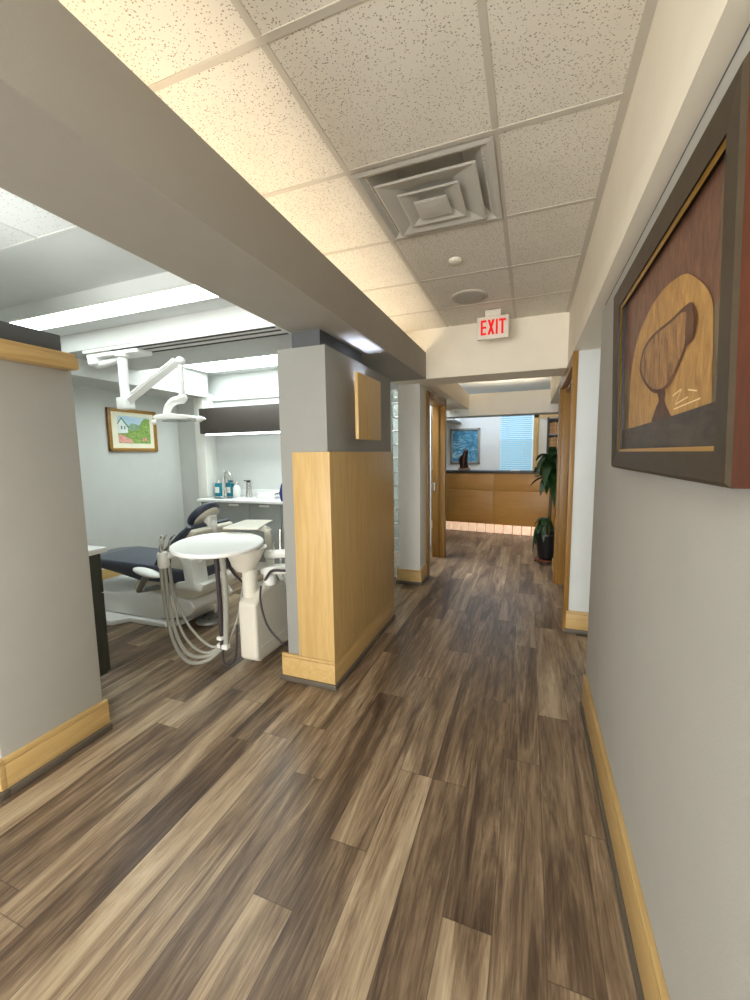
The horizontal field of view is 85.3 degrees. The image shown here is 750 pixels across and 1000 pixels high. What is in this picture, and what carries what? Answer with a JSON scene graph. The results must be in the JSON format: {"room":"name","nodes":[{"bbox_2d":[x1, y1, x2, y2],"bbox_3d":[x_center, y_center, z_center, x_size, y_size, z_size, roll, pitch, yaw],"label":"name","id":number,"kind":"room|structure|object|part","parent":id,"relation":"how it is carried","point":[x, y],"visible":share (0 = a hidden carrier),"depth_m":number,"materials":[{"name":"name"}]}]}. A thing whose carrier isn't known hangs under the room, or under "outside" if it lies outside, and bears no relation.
{"room":"dental clinic","nodes":[
{"label":"dental clinic","id":0,"kind":"room"},
{"bbox_2d":[0,359,101,758],"bbox_3d":[-1.719,0.323,1.946,0.370,1.872,0.450,2,7,21],"label":"wall column","id":1,"kind":"structure","parent":0,"point":[50,672],"depth_m":1.88,"materials":[{"name":"grey paint"}]},
{"bbox_2d":[0,338,78,370],"bbox_3d":[-1.740,-0.640,1.810,0.495,0.073,0.495,2,7,21],"label":"trim","id":2,"kind":"structure","parent":1,"relation":"attached to","point":[10,350],"depth_m":1.79,"materials":[{"name":"brown wood"}]},
{"bbox_2d":[0,321,60,350],"bbox_3d":[-1.780,-0.726,1.820,0.350,0.105,0.485,2,7,21],"label":"trim","id":3,"kind":"structure","parent":2,"relation":"on","point":[8,331],"depth_m":1.86,"materials":[{"name":"paint"}]},
{"bbox_2d":[0,699,111,802],"bbox_3d":[-1.712,1.172,2.029,0.450,0.165,0.503,2,7,21],"label":"baseboard","id":4,"kind":"structure","parent":1,"relation":"attached to","point":[18,769],"depth_m":1.92,"materials":[{"name":"brown wood"}]},
{"bbox_2d":[73,385,184,569],"bbox_3d":[-3.402,-0.301,4.216,0.150,2.650,4.300,2,7,21],"label":"wall","id":5,"kind":"structure","parent":0,"point":[131,499],"depth_m":4.97,"materials":[{"name":"paint"}]},
{"bbox_2d":[102,569,122,579],"bbox_3d":[-3.318,0.942,4.276,0.030,0.165,3.400,2,7,21],"label":"baseboard","id":6,"kind":"structure","parent":5,"relation":"attached to","point":[106,574],"depth_m":4.77,"materials":[{"name":"brown wood"}]},
{"bbox_2d":[105,407,157,451],"bbox_3d":[-2.983,-0.856,5.027,0.037,0.510,0.655,2,7,21],"label":"framed picture","id":7,"kind":"object","parent":5,"relation":"attached to","point":[127,430],"visible":0.99,"depth_m":4.99,"materials":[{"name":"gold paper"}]},
{"bbox_2d":[117,415,150,443],"bbox_3d":[-2.975,-0.864,5.034,0.002,0.325,0.445,2,7,21],"label":"print","id":8,"kind":"object","parent":7,"relation":"attached to","point":[131,429],"depth_m":5.03},
{"bbox_2d":[0,228,277,375],"bbox_3d":[-1.857,-1.625,3.946,3.660,0.200,3.220,2,7,21],"label":"ceiling","id":9,"kind":"structure","parent":0,"point":[77,267],"depth_m":2.74,"materials":[{"name":"paint"}]},
{"bbox_2d":[0,222,79,251],"bbox_3d":[-2.566,-1.410,2.092,3.650,0.014,0.786,2,7,21],"label":"trim","id":10,"kind":"structure","parent":9,"relation":"attached to","point":[1,223],"depth_m":2.19,"materials":[{"name":"white metal"}]},
{"bbox_2d":[8,284,219,330],"bbox_3d":[-1.794,-1.419,2.965,2.520,0.018,0.245,2,7,21],"label":"recessed light","id":11,"kind":"object","parent":9,"relation":"in","point":[189,293],"visible":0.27,"depth_m":2.99,"materials":[{"name":"white paint"}]},
{"bbox_2d":[183,355,276,372],"bbox_3d":[-1.201,-1.605,4.539,2.430,0.018,0.840,2,7,21],"label":"recessed light","id":12,"kind":"object","parent":9,"relation":"in","point":[270,360],"visible":0.26,"depth_m":4.91,"materials":[{"name":"white paint"}]},
{"bbox_3d":[-1.201,-1.604,4.540,2.430,0.016,0.840,2,7,21],"label":"frame","id":13,"kind":"part","parent":12,"relation":"part of","materials":[{"name":"white paint"}]},
{"bbox_2d":[70,358,208,398],"bbox_3d":[-3.183,-1.389,3.864,0.650,0.415,3.640,2,7,21],"label":"wall","id":14,"kind":"structure","parent":0,"point":[196,382],"depth_m":4.62,"materials":[{"name":"paint"}]},
{"bbox_2d":[60,306,291,370],"bbox_3d":[-1.495,-1.423,3.618,2.700,0.160,0.820,2,7,21],"label":"ceiling light","id":15,"kind":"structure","parent":0,"point":[234,316],"depth_m":3.46,"materials":[{"name":"paint"}]},
{"bbox_2d":[82,323,291,354],"bbox_3d":[-1.617,-1.294,3.359,2.020,0.034,0.215,2,7,21],"label":"ceiling track","id":16,"kind":"object","parent":15,"relation":"attached to","point":[263,330],"visible":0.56,"depth_m":3.23,"materials":[{"name":"white metal"}]},
{"bbox_2d":[86,348,205,424],"bbox_3d":[-1.966,-0.956,3.469,1.283,0.654,0.244,2,7,26],"label":"light","id":17,"kind":"object","parent":16,"relation":"hanging from","point":[126,401],"visible":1,"depth_m":3.44,"materials":[{"name":"white plastic"}]},
{"bbox_3d":[-1.851,-0.989,3.406,0.675,0.356,0.080,2,7,21],"label":"arm","id":18,"kind":"part","parent":17,"relation":"part of","materials":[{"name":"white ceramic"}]},
{"bbox_3d":[-1.573,-0.959,3.304,0.080,0.330,0.080,2,7,21],"label":"drop rod","id":19,"kind":"part","parent":17,"relation":"part of","materials":[{"name":"white metal"}]},
{"bbox_2d":[176,399,199,527],"bbox_3d":[-2.579,-0.276,5.725,0.328,2.240,0.040,2,7,21],"label":"wall","id":20,"kind":"structure","parent":0,"point":[186,430],"depth_m":5.68,"materials":[{"name":"paint"}]},
{"bbox_2d":[0,0,425,381],"bbox_3d":[-0.959,-1.039,0.704,0.385,0.466,7.260,2,7,21],"label":"beam corridor","id":21,"kind":"structure","parent":0,"point":[85,141],"depth_m":1.19,"materials":[{"name":"paint"}]},
{"bbox_2d":[207,369,281,489],"bbox_3d":[-1.248,-0.425,5.455,2.400,2.560,0.150,2,7,21],"label":"wall","id":22,"kind":"structure","parent":0,"point":[256,458],"depth_m":5.49,"materials":[{"name":"paint"}]},
{"bbox_2d":[199,403,279,435],"bbox_3d":[-1.393,-1.022,5.197,1.880,0.352,0.300,2,7,21],"label":"upper cabinet","id":23,"kind":"object","parent":22,"relation":"attached to","point":[250,419],"visible":0.44,"depth_m":5.16,"materials":[{"name":"white"}]},
{"bbox_2d":[212,394,278,401],"bbox_3d":[-1.256,-1.348,5.252,2.120,0.030,0.030,2,7,21],"label":"trim","id":24,"kind":"structure","parent":22,"relation":"attached to","point":[273,395],"depth_m":5.41,"materials":[{"name":"paint"}]},
{"bbox_2d":[241,489,279,496],"bbox_3d":[-1.324,-0.089,5.434,1.890,0.100,0.015,2,7,21],"label":"trim","id":25,"kind":"structure","parent":22,"relation":"attached to","point":[255,492],"depth_m":5.54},
{"bbox_2d":[0,529,636,999],"bbox_3d":[-0.147,1.068,3.948,9.000,0.100,13.400,2,7,21],"label":"floor","id":26,"kind":"structure","parent":0,"point":[428,825],"depth_m":1.61,"materials":[{"name":"brown wood"}]},
{"bbox_2d":[88,545,110,676],"bbox_3d":[-2.078,0.745,2.580,0.775,0.900,0.305,2,7,21],"label":"base cabinet","id":27,"kind":"object","parent":26,"relation":"on","point":[94,552],"visible":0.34,"depth_m":2.53,"materials":[{"name":"grey paint"}]},
{"bbox_3d":[-2.041,0.446,2.658,0.712,0.247,0.022,2,7,21],"label":"drawer","id":28,"kind":"part","parent":27,"relation":"part of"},
{"bbox_3d":[-2.038,0.705,2.687,0.712,0.265,0.022,2,7,21],"label":"drawer","id":29,"kind":"part","parent":27,"relation":"part of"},
{"bbox_3d":[-2.034,0.961,2.716,0.712,0.240,0.022,2,7,21],"label":"drawer","id":30,"kind":"part","parent":27,"relation":"part of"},
{"bbox_2d":[100,502,235,627],"bbox_3d":[-2.042,0.530,3.760,1.744,1.064,0.880,2,7,21],"label":"dental chair","id":31,"kind":"object","parent":26,"relation":"on","point":[135,596],"visible":0.74,"depth_m":3.54,"materials":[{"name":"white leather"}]},
{"bbox_3d":[-1.831,0.584,3.272,0.286,0.072,0.110,2,7,21],"label":"armrest","id":32,"kind":"part","parent":31,"relation":"part of","materials":[{"name":"white plastic"}]},
{"bbox_3d":[-1.857,0.674,3.398,0.194,0.243,0.252,2,7,21],"label":"armrest post","id":33,"kind":"part","parent":31,"relation":"part of","materials":[{"name":"grey metal"}]},
{"bbox_3d":[-2.226,1.034,3.862,1.270,0.045,0.679,2,7,21],"label":"plate","id":34,"kind":"part","parent":31,"relation":"part of","materials":[{"name":"white ceramic"}]},
{"bbox_2d":[100,546,228,583],"bbox_3d":[-2.148,0.591,3.845,1.491,0.154,0.520,2,7,21],"label":"seat cushion","id":35,"kind":"object","parent":31,"relation":"on","point":[122,560],"depth_m":3.63,"materials":[{"name":"blue leather"}]},
{"bbox_2d":[154,518,229,565],"bbox_3d":[-1.612,0.363,3.614,0.426,0.356,0.500,2,7,21],"label":"backrest cushion","id":36,"kind":"object","parent":31,"relation":"on","point":[187,532],"depth_m":3.41,"materials":[{"name":"blue leather"}]},
{"bbox_3d":[-1.452,0.551,3.350,0.353,0.357,0.160,2,7,21],"label":"support arm","id":37,"kind":"part","parent":31,"relation":"part of","materials":[{"name":"white plastic"}]},
{"bbox_2d":[187,502,219,525],"bbox_3d":[-1.488,0.121,3.539,0.243,0.220,0.300,2,7,21],"label":"cushion","id":38,"kind":"object","parent":31,"relation":"on","point":[205,514],"depth_m":3.46,"materials":[{"name":"blue leather"}]},
{"bbox_2d":[196,604,218,625],"bbox_3d":[-1.451,0.967,3.630,0.250,0.206,0.306,2,7,21],"label":"foot pedal","id":39,"kind":"object","parent":26,"relation":"on","point":[208,619],"visible":0.59,"depth_m":3.55,"materials":[{"name":"grey metal"}]},
{"bbox_2d":[201,502,220,519],"bbox_3d":[-2.071,0.430,5.535,0.310,0.866,0.448,2,7,21],"label":"base cabinet","id":40,"kind":"object","parent":26,"relation":"on","point":[218,514],"visible":0.16,"depth_m":5.28,"materials":[{"name":"white plastic"}]},
{"bbox_2d":[197,496,282,504],"bbox_3d":[-1.382,0.000,5.217,1.840,0.036,0.480,2,7,21],"label":"countertop","id":41,"kind":"structure","parent":40,"relation":"on","point":[230,499],"depth_m":5.17,"materials":[{"name":"laminate"}]},
{"bbox_2d":[215,480,221,495],"bbox_3d":[-2.167,-0.164,5.645,0.100,0.224,0.066,2,7,21],"label":"mouthwash bottle","id":42,"kind":"object","parent":41,"relation":"on","point":[218,486],"visible":1,"depth_m":5.62,"materials":[{"name":"plastic"}]},
{"bbox_2d":[222,470,226,495],"bbox_3d":[-2.081,-0.232,5.635,0.084,0.358,0.071,2,7,21],"label":"pump bottle","id":43,"kind":"object","parent":41,"relation":"on","point":[223,470],"visible":0.56,"depth_m":5.62,"materials":[{"name":"white plastic"}]},
{"bbox_2d":[213,497,236,498],"bbox_3d":[-2.001,-0.029,5.416,0.356,0.006,0.248,2,7,21],"label":"sink","id":44,"kind":"object","parent":41,"relation":"in","point":[213,497],"depth_m":5.38,"materials":[{"name":"ceramic"}]},
{"bbox_2d":[223,470,232,496],"bbox_3d":[-1.979,-0.219,5.503,0.244,0.361,0.063,5,8,40],"label":"sink faucet","id":45,"kind":"object","parent":41,"relation":"on","point":[226,471],"visible":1,"depth_m":5.55,"materials":[{"name":"metal"}]},
{"bbox_3d":[-1.983,-0.268,5.489,0.220,0.261,0.035,5,9,44],"label":"spout","id":46,"kind":"part","parent":45,"relation":"part of","materials":[{"name":"metal"}]},
{"bbox_2d":[226,480,233,495],"bbox_3d":[-2.005,-0.163,5.621,0.100,0.224,0.066,2,7,21],"label":"mouthwash bottle","id":47,"kind":"object","parent":41,"relation":"on","point":[229,486],"visible":0.83,"depth_m":5.59,"materials":[{"name":"plastic"}]},
{"bbox_2d":[233,482,240,496],"bbox_3d":[-1.882,-0.148,5.540,0.104,0.208,0.104,2,7,21],"label":"soap bottle","id":48,"kind":"object","parent":41,"relation":"on","point":[236,489],"visible":0.98,"depth_m":5.50,"materials":[{"name":"white plastic"}]},
{"bbox_2d":[244,480,252,497],"bbox_3d":[-1.701,-0.150,5.449,0.122,0.228,0.093,2,7,21],"label":"flask","id":49,"kind":"object","parent":41,"relation":"on","point":[249,494],"visible":0.99,"depth_m":5.41,"materials":[{"name":"silver metal"}]},
{"bbox_2d":[255,490,279,498],"bbox_3d":[-1.369,-0.071,5.279,0.317,0.100,0.180,2,7,21],"label":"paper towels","id":50,"kind":"object","parent":41,"relation":"on","point":[274,494],"visible":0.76,"depth_m":5.21,"materials":[{"name":"white paper"}]},
{"bbox_2d":[279,484,282,500],"bbox_3d":[-1.064,-0.121,4.942,0.158,0.266,0.140,2,7,21],"label":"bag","id":51,"kind":"object","parent":41,"relation":"on","point":[280,491],"visible":0.27,"depth_m":4.90,"materials":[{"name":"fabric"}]},
{"bbox_2d":[157,532,287,665],"bbox_3d":[-1.104,0.683,2.954,0.778,0.905,0.842,2,7,21],"label":"dental delivery unit","id":52,"kind":"object","parent":26,"relation":"on","point":[243,551],"visible":0.98,"depth_m":2.81,"materials":[{"name":"white plastic"}]},
{"bbox_2d":[223,520,272,566],"bbox_3d":[-0.949,0.414,3.268,0.449,0.427,0.564,0,6,7],"label":"tray","id":53,"kind":"object","parent":52,"relation":"attached to","point":[260,525],"visible":0.76,"depth_m":3.22,"materials":[{"name":"beige plastic"}]},
{"bbox_2d":[259,529,286,645],"bbox_3d":[-0.688,0.576,2.864,0.334,0.746,0.384,2,7,21],"label":"assistant arm","id":54,"kind":"object","parent":52,"relation":"attached to","point":[269,573],"visible":0.57,"depth_m":2.90},
{"bbox_3d":[-0.669,0.529,2.908,0.302,0.158,0.104,2,7,21],"label":"arm","id":55,"kind":"part","parent":54,"relation":"part of","materials":[{"name":"white plastic"}]},
{"bbox_2d":[220,502,250,567],"bbox_3d":[-1.710,0.440,5.400,0.460,0.866,0.448,2,7,21],"label":"base cabinet","id":56,"kind":"object","parent":26,"relation":"on","point":[236,512],"visible":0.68,"depth_m":5.17,"materials":[{"name":"white plastic"}]},
{"bbox_3d":[-1.778,0.401,5.217,0.454,0.737,0.024,2,7,21],"label":"door","id":57,"kind":"part","parent":56,"relation":"part of","materials":[{"name":"grey laminate"}]},
{"bbox_2d":[249,503,282,569],"bbox_3d":[-1.280,0.452,5.238,0.460,0.866,0.448,2,7,21],"label":"base cabinet","id":58,"kind":"object","parent":26,"relation":"on","point":[257,511],"visible":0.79,"depth_m":5.01,"materials":[{"name":"white plastic"}]},
{"bbox_2d":[281,504,284,563],"bbox_3d":[-0.789,0.465,5.065,0.580,0.866,0.425,2,7,21],"label":"base cabinet","id":59,"kind":"object","parent":26,"relation":"on","point":[282,520],"visible":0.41,"depth_m":4.95,"materials":[{"name":"white paint"}]},
{"bbox_3d":[-0.865,0.183,4.845,0.574,0.247,0.024,2,7,21],"label":"drawer","id":60,"kind":"part","parent":59,"relation":"part of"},
{"bbox_3d":[-0.861,0.433,4.873,0.574,0.245,0.024,2,7,21],"label":"drawer","id":61,"kind":"part","parent":59,"relation":"part of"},
{"bbox_2d":[446,470,554,535],"bbox_3d":[1.820,0.008,7.641,3.400,1.125,0.400,3,7,28],"label":"reception desk","id":62,"kind":"object","parent":26,"relation":"on","point":[490,501],"visible":0.47,"depth_m":7.29,"materials":[{"name":"brown wood"}]},
{"bbox_2d":[458,449,469,470],"bbox_3d":[1.665,-0.749,7.577,0.210,0.398,0.170,2,7,21],"label":"figurine","id":63,"kind":"object","parent":62,"relation":"on","point":[463,460],"visible":1,"depth_m":7.53,"materials":[{"name":"stone"}]},
{"bbox_3d":[1.592,-0.349,7.556,1.203,0.309,0.030,3,7,28],"label":"panel","id":64,"kind":"part","parent":62,"relation":"part of","materials":[{"name":"brown wood"}]},
{"bbox_3d":[1.598,0.106,7.607,1.203,0.600,0.030,3,7,28],"label":"panel","id":65,"kind":"part","parent":62,"relation":"part of","materials":[{"name":"brown wood"}]},
{"bbox_2d":[446,470,539,473],"bbox_3d":[1.812,-0.531,7.581,3.400,0.040,0.400,3,7,28],"label":"countertop","id":66,"kind":"structure","parent":62,"relation":"on","point":[447,471],"depth_m":7.28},
{"bbox_3d":[2.662,-0.300,6.983,1.221,0.309,0.030,3,7,28],"label":"panel","id":67,"kind":"part","parent":62,"relation":"part of","materials":[{"name":"brown wood"}]},
{"bbox_3d":[2.668,0.156,7.034,1.221,0.600,0.030,3,7,28],"label":"panel","id":68,"kind":"part","parent":62,"relation":"part of","materials":[{"name":"brown wood"}]},
{"bbox_2d":[534,556,551,564],"bbox_3d":[2.243,0.796,5.365,0.280,0.055,0.280,2,7,21],"label":"saucer","id":69,"kind":"object","parent":26,"relation":"on","point":[536,558],"visible":0.48,"depth_m":5.27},
{"bbox_2d":[530,447,556,559],"bbox_3d":[2.265,0.045,5.274,0.508,1.458,0.489,2,7,21],"label":"potted plant","id":70,"kind":"object","parent":69,"relation":"on","point":[543,536],"visible":0.77,"depth_m":5.21,"materials":[{"name":"green plant"}]},
{"bbox_3d":[2.253,0.597,5.349,0.310,0.345,0.310,2,7,21],"label":"pot","id":71,"kind":"part","parent":70,"relation":"part of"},
{"bbox_3d":[2.232,-0.041,5.271,0.138,1.022,0.043,0,6,3],"label":"stem","id":72,"kind":"part","parent":70,"relation":"part of","materials":[{"name":"brown plant"}]},
{"bbox_2d":[533,414,558,469],"bbox_3d":[3.656,-0.565,7.875,1.135,2.160,0.380,2,7,21],"label":"bookcase","id":73,"kind":"object","parent":26,"relation":"on","point":[541,422],"visible":0.14,"depth_m":7.79,"materials":[{"name":"brown wood"}]},
{"bbox_3d":[3.223,-0.529,7.877,0.145,2.100,0.030,2,7,21],"label":"panel","id":74,"kind":"part","parent":73,"relation":"part of","materials":[{"name":"white paint"}]},
{"bbox_2d":[0,0,645,393],"bbox_3d":[-0.186,-1.665,3.641,9.000,0.100,13.400,2,7,21],"label":"ceiling","id":75,"kind":"structure","parent":0,"point":[382,79],"depth_m":1.44,"materials":[{"name":"tile"}]},
{"bbox_2d":[148,0,657,326],"bbox_3d":[-0.383,-1.262,0.460,1.692,0.008,7.260,2,7,21],"label":"grid","id":76,"kind":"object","parent":75,"relation":"attached to","point":[262,40],"depth_m":1.47,"materials":[{"name":"metal"}]},
{"bbox_2d":[351,136,502,241],"bbox_3d":[0.276,-1.447,1.925,0.592,0.133,0.592,2,7,21],"label":"ceiling vent","id":77,"kind":"object","parent":75,"relation":"in","point":[449,192],"visible":1,"depth_m":1.87,"materials":[{"name":"metal"}]},
{"bbox_2d":[448,257,461,264],"bbox_3d":[0.503,-1.501,2.559,0.084,0.020,0.084,2,7,21],"label":"sprinkler cover","id":78,"kind":"object","parent":75,"relation":"attached to","point":[454,260],"visible":1,"depth_m":2.54,"materials":[{"name":"white metal"}]},
{"bbox_2d":[451,289,486,303],"bbox_3d":[0.729,-1.572,3.154,0.274,0.017,0.274,2,7,21],"label":"ceiling speaker","id":79,"kind":"object","parent":75,"relation":"attached to","point":[469,296],"visible":1,"depth_m":3.12,"materials":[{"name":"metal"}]},
{"bbox_2d":[477,309,508,340],"bbox_3d":[1.006,-1.493,3.471,0.262,0.237,0.062,2,7,21],"label":"exit sign","id":80,"kind":"object","parent":75,"relation":"hanging from","point":[494,325],"visible":1,"depth_m":3.45,"materials":[{"name":"red"}]},
{"bbox_2d":[277,344,390,653],"bbox_3d":[-0.215,0.075,3.039,0.322,2.077,1.180,2,7,21],"label":"wall","id":81,"kind":"structure","parent":0,"point":[316,384],"depth_m":2.47,"materials":[{"name":"beige paint"}]},
{"bbox_2d":[292,329,361,363],"bbox_3d":[-0.300,-0.979,2.721,0.190,0.126,0.640,2,7,21],"label":"trim","id":82,"kind":"structure","parent":81,"relation":"attached to","point":[317,336],"depth_m":2.45,"materials":[{"name":"paint"}]},
{"bbox_2d":[280,599,395,690],"bbox_3d":[-0.217,1.020,3.128,0.405,0.180,1.202,2,7,21],"label":"baseboard","id":83,"kind":"structure","parent":81,"relation":"attached to","point":[329,675],"depth_m":2.62,"materials":[{"name":"brown wood"}]},
{"bbox_2d":[292,452,394,661],"bbox_3d":[-0.162,0.289,3.026,0.251,1.283,1.195,2,7,21],"label":"wall paneling","id":84,"kind":"structure","parent":81,"relation":"attached to","point":[344,501],"depth_m":2.55,"materials":[{"name":"brown wood"}]},
{"bbox_2d":[354,371,380,440],"bbox_3d":[-0.085,-0.604,2.707,0.118,0.407,0.412,2,7,21],"label":"wall sconce","id":85,"kind":"object","parent":81,"relation":"attached to","point":[367,389],"visible":1,"depth_m":2.64,"materials":[{"name":"brown wood"}]},
{"bbox_2d":[390,389,398,576],"bbox_3d":[0.009,-0.182,4.839,0.738,2.180,0.080,2,7,21],"label":"glass wall","id":86,"kind":"structure","parent":0,"point":[393,392],"depth_m":4.69,"materials":[{"name":"white"}]},
{"bbox_2d":[393,312,568,385],"bbox_3d":[1.003,-1.451,4.032,1.640,0.486,0.400,2,7,21],"label":"header","id":87,"kind":"object","parent":86,"relation":"attached to","point":[536,346],"visible":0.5,"depth_m":3.81,"materials":[{"name":"beige paint"}]},
{"bbox_2d":[398,383,426,569],"bbox_3d":[0.428,-0.163,4.596,0.245,2.184,0.320,2,7,21],"label":"wall pillar","id":88,"kind":"structure","parent":0,"point":[411,397],"depth_m":4.45,"materials":[{"name":"white paint"}]},
{"bbox_2d":[396,564,427,585],"bbox_3d":[0.430,0.844,4.677,0.305,0.165,0.310,2,7,21],"label":"baseboard","id":89,"kind":"structure","parent":88,"relation":"attached to","point":[404,576],"depth_m":4.55,"materials":[{"name":"brown wood"}]},
{"bbox_2d":[430,405,431,545],"bbox_3d":[0.284,-0.375,6.520,1.256,2.180,0.080,2,7,21],"label":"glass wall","id":90,"kind":"structure","parent":0,"point":[430,405],"depth_m":6.29,"materials":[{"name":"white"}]},
{"bbox_2d":[427,388,445,400],"bbox_3d":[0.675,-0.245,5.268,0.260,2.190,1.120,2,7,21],"label":"lintel","id":91,"kind":"object","parent":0,"point":[427,388],"visible":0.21,"depth_m":5.00,"materials":[{"name":"white paint"}]},
{"bbox_2d":[426,391,446,576],"bbox_3d":[0.719,-0.216,5.190,0.178,2.150,1.060,2,7,21],"label":"door","id":92,"kind":"structure","parent":91,"relation":"attached to","point":[439,406],"depth_m":5.55,"materials":[{"name":"brown wood"}]},
{"bbox_2d":[425,383,468,409],"bbox_3d":[0.933,-1.626,5.685,0.385,0.466,2.660,2,7,21],"label":"ceiling beam","id":93,"kind":"structure","parent":0,"point":[457,398],"depth_m":5.71,"materials":[{"name":"beige paint"}]},
{"bbox_2d":[447,418,461,422],"bbox_3d":[0.859,-1.804,9.174,2.050,0.150,0.950,2,7,21],"label":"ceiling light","id":94,"kind":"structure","parent":0,"point":[457,420],"depth_m":8.81,"materials":[{"name":"white paint"}]},
{"bbox_2d":[446,417,552,469],"bbox_3d":[1.977,-0.964,9.440,9.000,2.650,0.150,2,7,21],"label":"wall","id":95,"kind":"structure","parent":0,"point":[488,426],"depth_m":9.15,"materials":[{"name":"white paint"}]},
{"bbox_2d":[450,428,479,463],"bbox_3d":[2.051,-1.228,9.277,0.670,0.800,0.047,2,7,21],"label":"seascape painting","id":96,"kind":"object","parent":95,"relation":"attached to","point":[461,439],"visible":0.98,"depth_m":9.26,"materials":[{"name":"blue paper"}]},
{"bbox_2d":[498,415,533,469],"bbox_3d":[3.105,-1.137,8.959,0.760,1.570,0.110,2,7,21],"label":"window","id":97,"kind":"structure","parent":95,"relation":"in","point":[499,419],"depth_m":8.97,"materials":[{"name":"white paint"}]},
{"bbox_2d":[500,415,532,469],"bbox_3d":[3.087,-1.140,8.911,0.660,1.512,0.050,2,7,21],"label":"window blind","id":98,"kind":"object","parent":97,"relation":"attached to","point":[526,450],"visible":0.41,"depth_m":8.89,"materials":[{"name":"white paint"}]},
{"bbox_2d":[568,349,600,611],"bbox_3d":[2.255,-0.014,2.973,1.476,2.201,0.120,2,7,21],"label":"wall pillar","id":99,"kind":"structure","parent":0,"point":[588,360],"depth_m":3.13,"materials":[{"name":"paint"}]},
{"bbox_2d":[553,351,578,631],"bbox_3d":[1.837,-0.103,3.829,0.165,2.198,1.465,2,7,21],"label":"door frame","id":100,"kind":"structure","parent":99,"relation":"attached to","point":[566,417],"depth_m":4.26,"materials":[{"name":"brown wood"}]},
{"bbox_2d":[564,610,588,634],"bbox_3d":[2.196,0.997,3.034,1.434,0.180,0.030,2,7,21],"label":"baseboard","id":101,"kind":"structure","parent":99,"relation":"attached to","point":[576,621],"depth_m":3.25,"materials":[{"name":"brown wood"}]},
{"bbox_2d":[550,0,749,403],"bbox_3d":[1.700,-1.164,1.327,1.615,0.470,10.320,2,7,21],"label":"ceiling beam","id":102,"kind":"structure","parent":0,"point":[690,45],"depth_m":1.13,"materials":[{"name":"beige paint"}]},
{"bbox_2d":[447,389,558,418],"bbox_3d":[1.165,-1.635,7.232,9.000,0.360,0.380,2,7,21],"label":"header","id":103,"kind":"object","parent":102,"relation":"attached to","point":[530,402],"depth_m":6.66,"materials":[{"name":"white paint"}]},
{"bbox_2d":[605,24,749,305],"bbox_3d":[0.258,-0.688,-0.566,0.155,0.018,5.680,2,7,21],"label":"trim","id":104,"kind":"structure","parent":102,"relation":"attached to","point":[747,29],"depth_m":0.96,"materials":[{"name":"paint"}]},
{"bbox_2d":[586,28,749,999],"bbox_3d":[0.281,0.405,-0.436,0.185,2.184,5.700,2,7,21],"label":"wall","id":105,"kind":"structure","parent":0,"point":[668,660],"depth_m":0.93,"materials":[{"name":"grey paint"}]},
{"bbox_2d":[579,675,669,999],"bbox_3d":[0.186,1.393,-0.310,0.030,0.195,5.650,2,7,21],"label":"baseboard","id":106,"kind":"structure","parent":105,"relation":"attached to","point":[649,982],"depth_m":1.29,"materials":[{"name":"brown wood"}]},
{"bbox_2d":[611,51,749,488],"bbox_3d":[0.736,-0.385,1.069,0.056,0.629,0.990,2,7,21],"label":"framed painting","id":107,"kind":"object","parent":105,"relation":"attached to","point":[681,379],"visible":1,"depth_m":0.81,"materials":[{"name":"brown wood"}]},
{"bbox_3d":[-2.548,-0.461,5.933,0.430,2.560,0.470,2,7,21],"label":"wall","id":108,"kind":"structure","parent":0,"visible":0},
{"bbox_2d":[193,394,217,504],"bbox_3d":[-2.332,-0.306,5.700,0.155,2.300,0.225,2,7,21],"label":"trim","id":109,"kind":"structure","parent":108,"relation":"attached to","point":[205,445],"depth_m":5.59,"materials":[{"name":"white paint"}]}
]}

